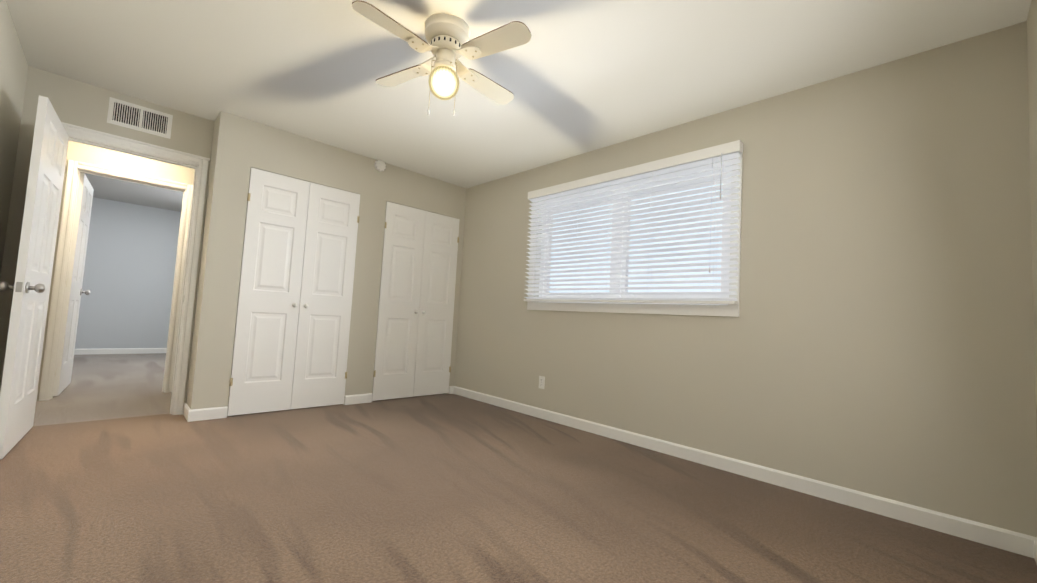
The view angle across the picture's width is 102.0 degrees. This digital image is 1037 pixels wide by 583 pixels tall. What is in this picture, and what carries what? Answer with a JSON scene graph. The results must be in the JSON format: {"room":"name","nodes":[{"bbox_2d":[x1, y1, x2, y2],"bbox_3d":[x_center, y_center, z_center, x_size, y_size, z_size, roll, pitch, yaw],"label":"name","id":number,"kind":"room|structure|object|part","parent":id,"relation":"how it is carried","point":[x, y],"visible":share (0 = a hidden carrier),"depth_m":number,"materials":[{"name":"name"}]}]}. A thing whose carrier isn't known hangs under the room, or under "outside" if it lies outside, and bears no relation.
{"room":"empty bedroom","nodes":[
{"label":"empty bedroom","id":0,"kind":"room"},
{"bbox_2d":[0,0,27,276],"bbox_3d":[-1.813,-0.331,1.076,0.120,2.440,4.602,7,-5,-44],"label":"wall","id":1,"kind":"structure","parent":0,"point":[13,69],"depth_m":2.55,"materials":[{"name":"beige paint"}]},
{"bbox_2d":[33,353,171,425],"bbox_3d":[-5.142,0.987,4.632,4.340,0.100,5.036,7,-5,-44],"label":"floor","id":2,"kind":"structure","parent":0,"point":[106,386],"depth_m":4.04,"materials":[{"name":"brown carpet"}]},
{"bbox_2d":[0,66,213,402],"bbox_3d":[-3.095,-0.271,3.124,1.155,2.440,0.120,7,-5,-44],"label":"wall","id":3,"kind":"structure","parent":0,"point":[79,103],"depth_m":2.97,"materials":[{"name":"beige paint"}]},
{"bbox_2d":[0,95,68,458],"bbox_3d":[-3.011,-0.098,2.595,0.175,2.014,0.775,7,-5,-44],"label":"open bedroom door","id":4,"kind":"structure","parent":3,"relation":"in","point":[30,287],"depth_m":2.47,"materials":[{"name":"white wood"}]},
{"bbox_2d":[61,122,209,414],"bbox_3d":[-3.023,-0.097,3.192,0.916,2.109,0.180,7,-5,-44],"label":"door frame","id":5,"kind":"structure","parent":3,"relation":"attached to","point":[87,136],"depth_m":3.40,"materials":[{"name":"white wood"}]},
{"bbox_2d":[107,97,172,138],"bbox_3d":[-2.903,-1.330,3.232,0.364,0.195,0.010,7,-5,-44],"label":"air vent","id":6,"kind":"object","parent":3,"relation":"in","point":[137,117],"visible":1,"depth_m":3.22,"materials":[{"name":"white plastic"}]},
{"bbox_2d":[37,140,194,400],"bbox_3d":[-4.066,-0.289,3.680,4.100,2.440,0.120,7,-5,-44],"label":"wall","id":7,"kind":"structure","parent":0,"point":[91,154],"depth_m":3.90,"materials":[{"name":"beige paint"}]},
{"bbox_2d":[53,173,93,395],"bbox_3d":[-4.274,-0.074,4.072,0.175,2.014,0.758,7,-5,-44],"label":"door","id":8,"kind":"structure","parent":7,"relation":"in","point":[68,333],"depth_m":3.93,"materials":[{"name":"white wood"}]},
{"bbox_2d":[39,159,192,400],"bbox_3d":[-3.749,-0.079,3.987,0.885,2.095,0.158,7,-5,-44],"label":"door frame","id":9,"kind":"structure","parent":7,"relation":"attached to","point":[75,169],"depth_m":3.74,"materials":[{"name":"white wood"}]},
{"bbox_2d":[75,197,180,348],"bbox_3d":[-6.792,-0.261,6.469,4.100,2.440,0.120,7,-5,-44],"label":"wall","id":10,"kind":"structure","parent":0,"point":[129,267],"depth_m":6.82,"materials":[{"name":"grey paint"}]},
{"bbox_2d":[74,348,166,354],"bbox_3d":[-6.808,0.911,6.347,4.100,0.088,0.014,7,-5,-44],"label":"baseboard","id":11,"kind":"structure","parent":10,"relation":"attached to","point":[119,351],"depth_m":6.74,"materials":[{"name":"white wood"}]},
{"bbox_2d":[186,111,465,410],"bbox_3d":[-1.709,-0.124,4.278,2.451,2.440,0.405,7,-5,-44],"label":"wall","id":12,"kind":"structure","parent":0,"point":[241,146],"depth_m":3.64,"materials":[{"name":"beige paint"}]},
{"bbox_2d":[183,403,194,421],"bbox_3d":[-2.604,0.946,3.298,0.014,0.088,0.299,7,-5,-44],"label":"baseboard","id":13,"kind":"structure","parent":12,"relation":"attached to","point":[189,414],"depth_m":3.21,"materials":[{"name":"white wood"}]},
{"bbox_2d":[227,167,309,415],"bbox_3d":[-2.109,0.001,3.583,0.469,2.036,0.085,7,-5,-44],"label":"closet door","id":14,"kind":"structure","parent":12,"relation":"in","point":[263,360],"depth_m":3.58,"materials":[{"name":"white wood"}]},
{"bbox_2d":[291,182,359,408],"bbox_3d":[-1.770,0.040,3.913,0.473,2.036,0.085,7,-5,-44],"label":"closet door","id":15,"kind":"structure","parent":12,"relation":"in","point":[322,342],"depth_m":3.91,"materials":[{"name":"white wood"}]},
{"bbox_2d":[344,393,371,404],"bbox_3d":[-1.564,1.053,4.115,0.269,0.088,0.014,7,-5,-44],"label":"baseboard","id":16,"kind":"structure","parent":12,"relation":"attached to","point":[359,398],"depth_m":4.11,"materials":[{"name":"white wood"}]},
{"bbox_2d":[374,160,385,171],"bbox_3d":[-1.405,-1.284,4.278,0.120,0.120,0.037,7,-5,-44],"label":"smoke detector","id":17,"kind":"object","parent":12,"relation":"attached to","point":[380,165],"visible":0.94,"depth_m":4.26,"materials":[{"name":"white plastic"}]},
{"bbox_2d":[372,201,425,400],"bbox_3d":[-1.244,0.101,4.427,0.469,2.036,0.085,7,-5,-44],"label":"closet door","id":18,"kind":"structure","parent":12,"relation":"in","point":[397,324],"depth_m":4.43,"materials":[{"name":"white wood"}]},
{"bbox_2d":[413,211,459,396],"bbox_3d":[-0.908,0.139,4.755,0.466,2.036,0.085,7,-5,-44],"label":"closet door","id":19,"kind":"structure","parent":12,"relation":"in","point":[436,314],"depth_m":4.75,"materials":[{"name":"white wood"}]},
{"bbox_2d":[0,393,1036,582],"bbox_3d":[-0.560,1.084,2.244,3.766,0.100,4.782,7,-5,-44],"label":"floor carpet","id":20,"kind":"object","parent":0,"point":[444,488],"visible":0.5,"depth_m":1.96,"materials":[{"name":"brown carpet"}]},
{"bbox_2d":[6,0,1031,211],"bbox_3d":[-2.862,-1.507,3.542,5.666,0.100,9.818,7,-5,-44],"label":"ceiling","id":21,"kind":"structure","parent":0,"point":[576,77],"depth_m":2.54,"materials":[{"name":"grey paint"}]},
{"bbox_2d":[352,0,530,115],"bbox_3d":[-0.392,-1.163,2.231,1.040,0.484,1.028,7,-5,-44],"label":"ceiling fan","id":22,"kind":"object","parent":21,"relation":"hanging from","point":[446,33],"depth_m":2.16,"materials":[{"name":"beige"}]},
{"bbox_3d":[-0.577,-1.263,2.019,0.126,0.051,0.453,0,-5,40],"label":"ceiling fan blade","id":23,"kind":"part","parent":22,"relation":"part of","materials":[{"name":"white wood"}]},
{"bbox_3d":[-0.634,-1.243,2.386,0.454,0.051,0.126,1,-4,34],"label":"ceiling fan blade","id":24,"kind":"part","parent":22,"relation":"part of","materials":[{"name":"white wood"}]},
{"bbox_3d":[-0.199,-1.215,2.453,0.126,0.051,0.453,0,-5,40],"label":"ceiling fan blade","id":25,"kind":"part","parent":22,"relation":"part of","materials":[{"name":"white wood"}]},
{"bbox_3d":[-0.142,-1.235,2.087,0.454,0.051,0.126,1,-4,34],"label":"ceiling fan blade","id":26,"kind":"part","parent":22,"relation":"part of","materials":[{"name":"white wood"}]},
{"bbox_2d":[454,21,1036,536],"bbox_3d":[0.872,-0.034,3.498,0.160,2.440,4.557,7,-5,-44],"label":"wall","id":27,"kind":"structure","parent":0,"point":[876,337],"depth_m":2.38,"materials":[{"name":"beige paint"}]},
{"bbox_2d":[539,376,544,388],"bbox_3d":[0.217,0.855,3.944,0.008,0.115,0.070,7,-5,-44],"label":"outlet","id":28,"kind":"object","parent":27,"relation":"attached to","point":[541,382],"visible":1,"depth_m":3.94,"materials":[{"name":"white plastic"}]},
{"bbox_2d":[527,152,742,316],"bbox_3d":[0.853,-0.397,3.542,0.166,1.156,1.942,7,-5,-44],"label":"window","id":29,"kind":"structure","parent":27,"relation":"in","point":[730,310],"depth_m":3.33,"materials":[{"name":"white"}]},
{"bbox_2d":[524,140,742,303],"bbox_3d":[0.768,-0.452,3.460,0.078,1.085,1.958,7,-5,-44],"label":"window blinds","id":30,"kind":"object","parent":29,"relation":"attached to","point":[718,153],"visible":1,"depth_m":3.26,"materials":[{"name":"white plastic"}]},
{"bbox_2d":[449,386,1026,555],"bbox_3d":[0.739,1.130,3.356,0.036,0.088,4.317,7,-5,-44],"label":"baseboard","id":31,"kind":"structure","parent":27,"relation":"attached to","point":[1004,539],"depth_m":2.44,"materials":[{"name":"white wood"}]},
{"bbox_2d":[1027,0,1036,450],"bbox_3d":[1.080,-0.205,0.601,3.606,2.440,0.120,7,-5,-44],"label":"wall","id":32,"kind":"structure","parent":0,"point":[1032,51],"depth_m":1.85,"materials":[{"name":"beige paint"}]},
{"bbox_2d":[1027,535,1036,563],"bbox_3d":[1.011,0.972,0.615,3.420,0.088,0.014,7,-5,-44],"label":"baseboard","id":33,"kind":"structure","parent":32,"relation":"attached to","point":[1031,541],"depth_m":1.83,"materials":[{"name":"white wood"}]}
]}

